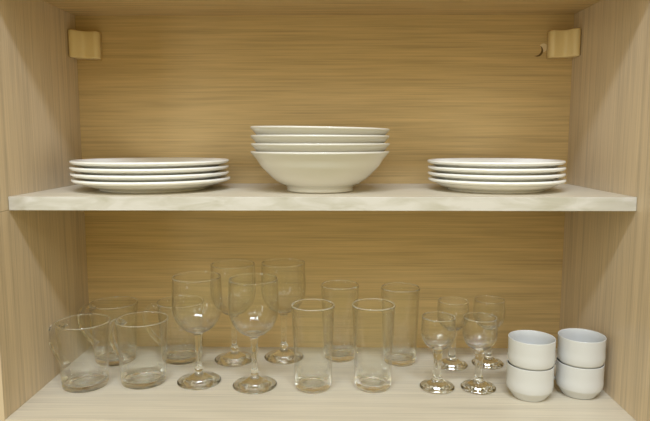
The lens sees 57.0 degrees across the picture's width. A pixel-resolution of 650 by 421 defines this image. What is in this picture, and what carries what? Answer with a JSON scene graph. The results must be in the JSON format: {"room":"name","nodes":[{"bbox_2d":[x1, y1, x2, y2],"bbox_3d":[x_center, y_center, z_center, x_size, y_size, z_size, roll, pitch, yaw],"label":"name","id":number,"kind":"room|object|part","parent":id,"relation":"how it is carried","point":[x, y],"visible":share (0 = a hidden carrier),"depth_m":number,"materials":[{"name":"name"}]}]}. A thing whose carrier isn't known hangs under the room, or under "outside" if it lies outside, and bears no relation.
{"room":"kitchen","nodes":[
{"label":"kitchen","id":0,"kind":"room"},
{"bbox_2d":[0,0,90,420],"bbox_3d":[-0.413,-0.024,0.864,0.018,0.587,0.278,0,7,1],"label":"panel","id":1,"kind":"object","parent":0,"point":[44,277],"depth_m":0.84,"materials":[{"name":"brown wood"}]},
{"bbox_2d":[5,346,635,420],"bbox_3d":[-0.004,0.259,0.892,0.800,0.018,0.278,0,7,1],"label":"panel","id":2,"kind":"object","parent":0,"point":[404,400],"depth_m":0.82,"materials":[{"name":"brown wood"}]},
{"bbox_2d":[49,314,109,392],"bbox_3d":[-0.352,0.205,0.869,0.075,0.095,0.092,-5,8,-36],"label":"glass mug","id":3,"kind":"object","parent":2,"relation":"on","point":[92,378],"visible":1,"depth_m":0.87,"materials":[{"name":"clear glass"}]},
{"bbox_3d":[-0.391,0.196,0.878,0.034,0.070,0.014,3,7,21],"label":"handle","id":4,"kind":"part","parent":3,"relation":"part of","materials":[{"name":"clear glass"}]},
{"bbox_2d":[77,296,137,365],"bbox_3d":[-0.344,0.193,0.966,0.092,0.095,0.075,6,9,43],"label":"glass mug","id":5,"kind":"object","parent":2,"relation":"on","point":[104,356],"visible":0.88,"depth_m":0.96,"materials":[{"name":"clear glass"}]},
{"bbox_3d":[-0.384,0.185,0.968,0.034,0.070,0.014,1,7,10],"label":"handle","id":6,"kind":"part","parent":5,"relation":"part of","materials":[{"name":"clear glass"}]},
{"bbox_2d":[108,311,167,389],"bbox_3d":[-0.271,0.203,0.881,0.075,0.095,0.092,-4,8,-33],"label":"glass mug","id":7,"kind":"object","parent":2,"relation":"on","point":[150,375],"visible":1,"depth_m":0.89,"materials":[{"name":"clear glass"}]},
{"bbox_3d":[-0.309,0.194,0.892,0.034,0.070,0.014,3,7,24],"label":"handle","id":8,"kind":"part","parent":7,"relation":"part of","materials":[{"name":"clear glass"}]},
{"bbox_2d":[142,295,203,364],"bbox_3d":[-0.239,0.192,0.972,0.092,0.095,0.075,5,9,38],"label":"glass mug","id":9,"kind":"object","parent":2,"relation":"on","point":[178,353],"visible":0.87,"depth_m":0.97,"materials":[{"name":"clear glass"}]},
{"bbox_3d":[-0.279,0.185,0.970,0.034,0.070,0.014,1,7,5],"label":"handle","id":10,"kind":"part","parent":9,"relation":"part of","materials":[{"name":"clear glass"}]},
{"bbox_2d":[172,271,222,389],"bbox_3d":[-0.185,0.173,0.869,0.072,0.158,0.072,0,7,1],"label":"wine glass","id":11,"kind":"object","parent":2,"relation":"on","point":[200,379],"visible":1,"depth_m":0.87,"materials":[{"name":"clear glass"}]},
{"bbox_2d":[172,271,222,334],"bbox_3d":[-0.185,0.136,0.865,0.072,0.084,0.072,0,7,1],"label":"bowl","id":12,"kind":"object","parent":11,"relation":"on","point":[196,327],"depth_m":0.87,"materials":[{"name":"clear glass"}]},
{"bbox_3d":[-0.185,0.207,0.873,0.016,0.058,0.016,0,7,1],"label":"stem","id":13,"kind":"part","parent":11,"relation":"part of","materials":[{"name":"clear glass"}]},
{"bbox_2d":[210,259,255,366],"bbox_3d":[-0.146,0.162,0.956,0.072,0.158,0.072,1,7,11],"label":"wine glass","id":14,"kind":"object","parent":2,"relation":"on","point":[233,358],"visible":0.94,"depth_m":0.95,"materials":[{"name":"clear glass"}]},
{"bbox_2d":[210,259,255,316],"bbox_3d":[-0.146,0.126,0.952,0.072,0.084,0.072,1,7,11],"label":"bowl","id":15,"kind":"object","parent":14,"relation":"on","point":[234,310],"depth_m":0.96,"materials":[{"name":"clear glass"}]},
{"bbox_3d":[-0.146,0.197,0.960,0.016,0.058,0.016,1,7,11],"label":"stem","id":16,"kind":"part","parent":14,"relation":"part of","materials":[{"name":"clear glass"}]},
{"bbox_2d":[228,273,278,393],"bbox_3d":[-0.101,0.174,0.855,0.072,0.158,0.072,-6,9,-39],"label":"wine glass","id":17,"kind":"object","parent":2,"relation":"on","point":[254,383],"visible":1,"depth_m":0.85,"materials":[{"name":"clear glass"}]},
{"bbox_2d":[228,273,278,337],"bbox_3d":[-0.101,0.138,0.851,0.072,0.084,0.072,-6,9,-39],"label":"bowl","id":18,"kind":"object","parent":17,"relation":"on","point":[252,330],"depth_m":0.86,"materials":[{"name":"clear glass"}]},
{"bbox_3d":[-0.101,0.209,0.860,0.016,0.058,0.016,-6,9,-39],"label":"stem","id":19,"kind":"part","parent":17,"relation":"part of","materials":[{"name":"clear glass"}]},
{"bbox_2d":[261,258,305,363],"bbox_3d":[-0.067,0.161,0.966,0.072,0.158,0.072,-4,8,-29],"label":"wine glass","id":20,"kind":"object","parent":2,"relation":"on","point":[284,355],"visible":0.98,"depth_m":0.96,"materials":[{"name":"clear glass"}]},
{"bbox_2d":[261,258,305,314],"bbox_3d":[-0.067,0.125,0.962,0.072,0.084,0.072,-4,8,-29],"label":"bowl","id":21,"kind":"object","parent":20,"relation":"on","point":[283,308],"depth_m":0.97,"materials":[{"name":"clear glass"}]},
{"bbox_3d":[-0.067,0.195,0.970,0.016,0.058,0.016,-4,8,-29],"label":"stem","id":22,"kind":"part","parent":20,"relation":"part of","materials":[{"name":"clear glass"}]},
{"bbox_2d":[291,299,334,392],"bbox_3d":[-0.017,0.193,0.853,0.062,0.121,0.062,0,7,1],"label":"tumbler","id":23,"kind":"object","parent":2,"relation":"on","point":[309,380],"visible":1,"depth_m":0.85,"materials":[{"name":"clear glass"}]},
{"bbox_2d":[321,280,358,361],"bbox_3d":[0.024,0.179,0.969,0.062,0.121,0.062,-5,8,-33],"label":"tumbler","id":24,"kind":"object","parent":2,"relation":"on","point":[342,352],"visible":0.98,"depth_m":0.97,"materials":[{"name":"clear glass"}]},
{"bbox_2d":[352,298,394,392],"bbox_3d":[0.069,0.193,0.855,0.062,0.121,0.062,-2,7,-16],"label":"tumbler","id":25,"kind":"object","parent":2,"relation":"on","point":[366,380],"visible":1,"depth_m":0.86,"materials":[{"name":"clear glass"}]},
{"bbox_2d":[381,283,419,366],"bbox_3d":[0.119,0.181,0.952,0.062,0.121,0.062,6,9,39],"label":"tumbler","id":26,"kind":"object","parent":2,"relation":"on","point":[402,356],"visible":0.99,"depth_m":0.95,"materials":[{"name":"clear glass"}]},
{"bbox_2d":[420,312,455,393],"bbox_3d":[0.161,0.202,0.851,0.049,0.105,0.049,0,7,1],"label":"glass","id":27,"kind":"object","parent":2,"relation":"on","point":[436,384],"visible":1,"depth_m":0.85,"materials":[{"name":"clear glass"}]},
{"bbox_3d":[0.161,0.217,0.853,0.015,0.039,0.015,0,7,1],"label":"stem","id":28,"kind":"part","parent":27,"relation":"part of","materials":[{"name":"clear glass"}]},
{"bbox_2d":[421,312,455,350],"bbox_3d":[0.161,0.173,0.848,0.049,0.048,0.049,0,7,1],"label":"bowl","id":29,"kind":"object","parent":27,"relation":"on","point":[436,343],"depth_m":0.85,"materials":[{"name":"clear glass"}]},
{"bbox_2d":[437,297,468,370],"bbox_3d":[0.199,0.192,0.935,0.049,0.105,0.049,1,7,11],"label":"glass","id":30,"kind":"object","parent":2,"relation":"on","point":[451,362],"visible":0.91,"depth_m":0.93,"materials":[{"name":"clear glass"}]},
{"bbox_3d":[0.199,0.207,0.937,0.015,0.039,0.015,1,7,11],"label":"stem","id":31,"kind":"part","parent":30,"relation":"part of","materials":[{"name":"clear glass"}]},
{"bbox_2d":[437,297,468,331],"bbox_3d":[0.199,0.164,0.931,0.049,0.048,0.049,1,7,11],"label":"bowl","id":32,"kind":"object","parent":30,"relation":"on","point":[452,326],"depth_m":0.94,"materials":[{"name":"clear glass"}]},
{"bbox_2d":[460,312,497,394],"bbox_3d":[0.219,0.202,0.849,0.049,0.105,0.049,-6,9,-39],"label":"glass","id":33,"kind":"object","parent":2,"relation":"on","point":[477,385],"visible":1,"depth_m":0.85,"materials":[{"name":"clear glass"}]},
{"bbox_3d":[0.219,0.217,0.851,0.015,0.039,0.015,-6,9,-39],"label":"stem","id":34,"kind":"part","parent":33,"relation":"part of","materials":[{"name":"clear glass"}]},
{"bbox_2d":[462,312,497,351],"bbox_3d":[0.219,0.174,0.846,0.049,0.048,0.049,-6,9,-39],"label":"bowl","id":35,"kind":"object","parent":33,"relation":"on","point":[479,344],"depth_m":0.85,"materials":[{"name":"clear glass"}]},
{"bbox_2d":[471,295,504,368],"bbox_3d":[0.257,0.191,0.941,0.049,0.105,0.049,-4,8,-29],"label":"glass","id":36,"kind":"object","parent":2,"relation":"on","point":[489,362],"visible":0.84,"depth_m":0.94,"materials":[{"name":"clear glass"}]},
{"bbox_3d":[0.257,0.206,0.943,0.015,0.039,0.015,-4,8,-29],"label":"stem","id":37,"kind":"part","parent":36,"relation":"part of","materials":[{"name":"clear glass"}]},
{"bbox_2d":[473,295,504,330],"bbox_3d":[0.257,0.163,0.938,0.049,0.048,0.049,-4,8,-29],"label":"bowl","id":38,"kind":"object","parent":36,"relation":"on","point":[493,325],"depth_m":0.94,"materials":[{"name":"clear glass"}]},
{"bbox_2d":[506,359,554,401],"bbox_3d":[0.286,0.233,0.830,0.062,0.047,0.071,6,9,43],"label":"cup","id":39,"kind":"object","parent":2,"relation":"on","point":[529,386],"visible":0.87,"depth_m":0.80,"materials":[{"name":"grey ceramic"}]},
{"bbox_2d":[507,330,555,370],"bbox_3d":[0.287,0.197,0.825,0.071,0.047,0.062,-6,9,-42],"label":"cup","id":40,"kind":"object","parent":39,"relation":"on","point":[529,350],"visible":0.98,"depth_m":0.80,"materials":[{"name":"grey ceramic"}]},
{"bbox_2d":[554,357,604,399],"bbox_3d":[0.353,0.232,0.838,0.062,0.047,0.071,-4,8,-27],"label":"cup","id":41,"kind":"object","parent":2,"relation":"on","point":[577,383],"visible":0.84,"depth_m":0.81,"materials":[{"name":"grey ceramic"}]},
{"bbox_2d":[557,328,606,368],"bbox_3d":[0.357,0.196,0.834,0.062,0.047,0.071,3,7,23],"label":"cup","id":42,"kind":"object","parent":41,"relation":"on","point":[576,347],"visible":0.98,"depth_m":0.81,"materials":[{"name":"grey ceramic"}]},
{"bbox_2d":[43,0,600,15],"bbox_3d":[-0.005,-0.306,0.828,0.800,0.018,0.272,0,7,1],"label":"panel","id":43,"kind":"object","parent":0,"point":[74,7],"depth_m":0.90,"materials":[{"name":"brown wood"}]},
{"bbox_2d":[75,14,573,347],"bbox_3d":[-0.003,-0.040,0.993,0.800,0.551,0.006,0,7,1],"label":"panel","id":44,"kind":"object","parent":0,"point":[443,86],"depth_m":0.99,"materials":[{"name":"brown wood"}]},
{"bbox_2d":[68,29,102,59],"bbox_3d":[-0.382,-0.264,0.951,0.041,0.042,0.034,0,7,1],"label":"bracket cover","id":45,"kind":"object","parent":44,"relation":"attached to","point":[82,45],"visible":1,"depth_m":0.95,"materials":[{"name":"brown plastic"}]},
{"bbox_2d":[8,183,636,210],"bbox_3d":[-0.004,-0.022,0.875,0.799,0.018,0.232,0,7,1],"label":"shelf","id":46,"kind":"object","parent":44,"relation":"attached to","point":[220,196],"visible":0.98,"depth_m":0.76,"materials":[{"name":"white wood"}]},
{"bbox_2d":[71,175,229,192],"bbox_3d":[-0.253,-0.041,0.884,0.225,0.018,0.225,0,7,1],"label":"plate","id":47,"kind":"object","parent":46,"relation":"on","point":[176,186],"visible":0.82,"depth_m":0.80,"materials":[{"name":"white ceramic"}]},
{"bbox_2d":[69,169,228,181],"bbox_3d":[-0.255,-0.049,0.884,0.225,0.018,0.225,4,8,28],"label":"plate","id":48,"kind":"object","parent":47,"relation":"on","point":[206,176],"visible":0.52,"depth_m":0.79,"materials":[{"name":"white ceramic"}]},
{"bbox_2d":[69,164,228,175],"bbox_3d":[-0.255,-0.058,0.882,0.225,0.018,0.225,-5,8,-35],"label":"plate","id":49,"kind":"object","parent":48,"relation":"on","point":[201,170],"visible":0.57,"depth_m":0.79,"materials":[{"name":"white ceramic"}]},
{"bbox_2d":[69,157,228,168],"bbox_3d":[-0.255,-0.066,0.882,0.232,0.018,0.232,-1,7,-8],"label":"plate","id":50,"kind":"object","parent":49,"relation":"on","point":[137,162],"visible":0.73,"depth_m":0.81,"materials":[{"name":"white ceramic"}]},
{"bbox_2d":[251,151,388,193],"bbox_3d":[-0.007,-0.056,0.848,0.200,0.057,0.200,0,7,1],"label":"bowl","id":51,"kind":"object","parent":46,"relation":"on","point":[301,172],"visible":0.91,"depth_m":0.78,"materials":[{"name":"white ceramic"}]},
{"bbox_2d":[251,143,389,151],"bbox_3d":[-0.006,-0.067,0.847,0.195,0.057,0.195,-5,8,-36],"label":"bowl","id":52,"kind":"object","parent":51,"relation":"in","point":[259,147],"visible":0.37,"depth_m":0.76,"materials":[{"name":"white ceramic"}]},
{"bbox_2d":[250,135,389,143],"bbox_3d":[-0.007,-0.078,0.845,0.200,0.058,0.200,0,7,1],"label":"bowl","id":53,"kind":"object","parent":52,"relation":"on","point":[304,139],"visible":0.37,"depth_m":0.76,"materials":[{"name":"white ceramic"}]},
{"bbox_2d":[250,126,389,134],"bbox_3d":[-0.007,-0.089,0.844,0.195,0.059,0.195,-6,9,-39],"label":"bowl","id":54,"kind":"object","parent":53,"relation":"on","point":[258,130],"visible":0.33,"depth_m":0.76,"materials":[{"name":"white ceramic"}]},
{"bbox_2d":[428,176,566,193],"bbox_3d":[0.247,-0.039,0.867,0.192,0.018,0.192,0,7,1],"label":"plate","id":55,"kind":"object","parent":46,"relation":"on","point":[461,186],"visible":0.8,"depth_m":0.80,"materials":[{"name":"white ceramic"}]},
{"bbox_2d":[428,170,565,181],"bbox_3d":[0.246,-0.048,0.867,0.192,0.018,0.192,4,8,28],"label":"plate","id":56,"kind":"object","parent":55,"relation":"on","point":[458,177],"visible":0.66,"depth_m":0.79,"materials":[{"name":"white ceramic"}]},
{"bbox_2d":[428,164,565,174],"bbox_3d":[0.246,-0.056,0.865,0.192,0.018,0.192,-5,8,-35],"label":"plate","id":57,"kind":"object","parent":56,"relation":"on","point":[448,170],"visible":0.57,"depth_m":0.79,"materials":[{"name":"white ceramic"}]},
{"bbox_2d":[427,158,565,168],"bbox_3d":[0.245,-0.065,0.865,0.192,0.018,0.192,-1,7,-8],"label":"plate","id":58,"kind":"object","parent":57,"relation":"on","point":[482,163],"visible":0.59,"depth_m":0.80,"materials":[{"name":"white ceramic"}]},
{"bbox_2d":[546,28,580,58],"bbox_3d":[0.376,-0.263,0.941,0.041,0.042,0.034,0,7,1],"label":"bracket cover","id":59,"kind":"object","parent":44,"relation":"attached to","point":[561,44],"visible":1,"depth_m":0.94,"materials":[{"name":"brown plastic"}]},
{"bbox_2d":[559,0,649,420],"bbox_3d":[0.404,-0.020,0.826,0.018,0.587,0.333,0,7,1],"label":"panel","id":60,"kind":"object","parent":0,"point":[605,287],"depth_m":0.82,"materials":[{"name":"brown wood"}]}
]}

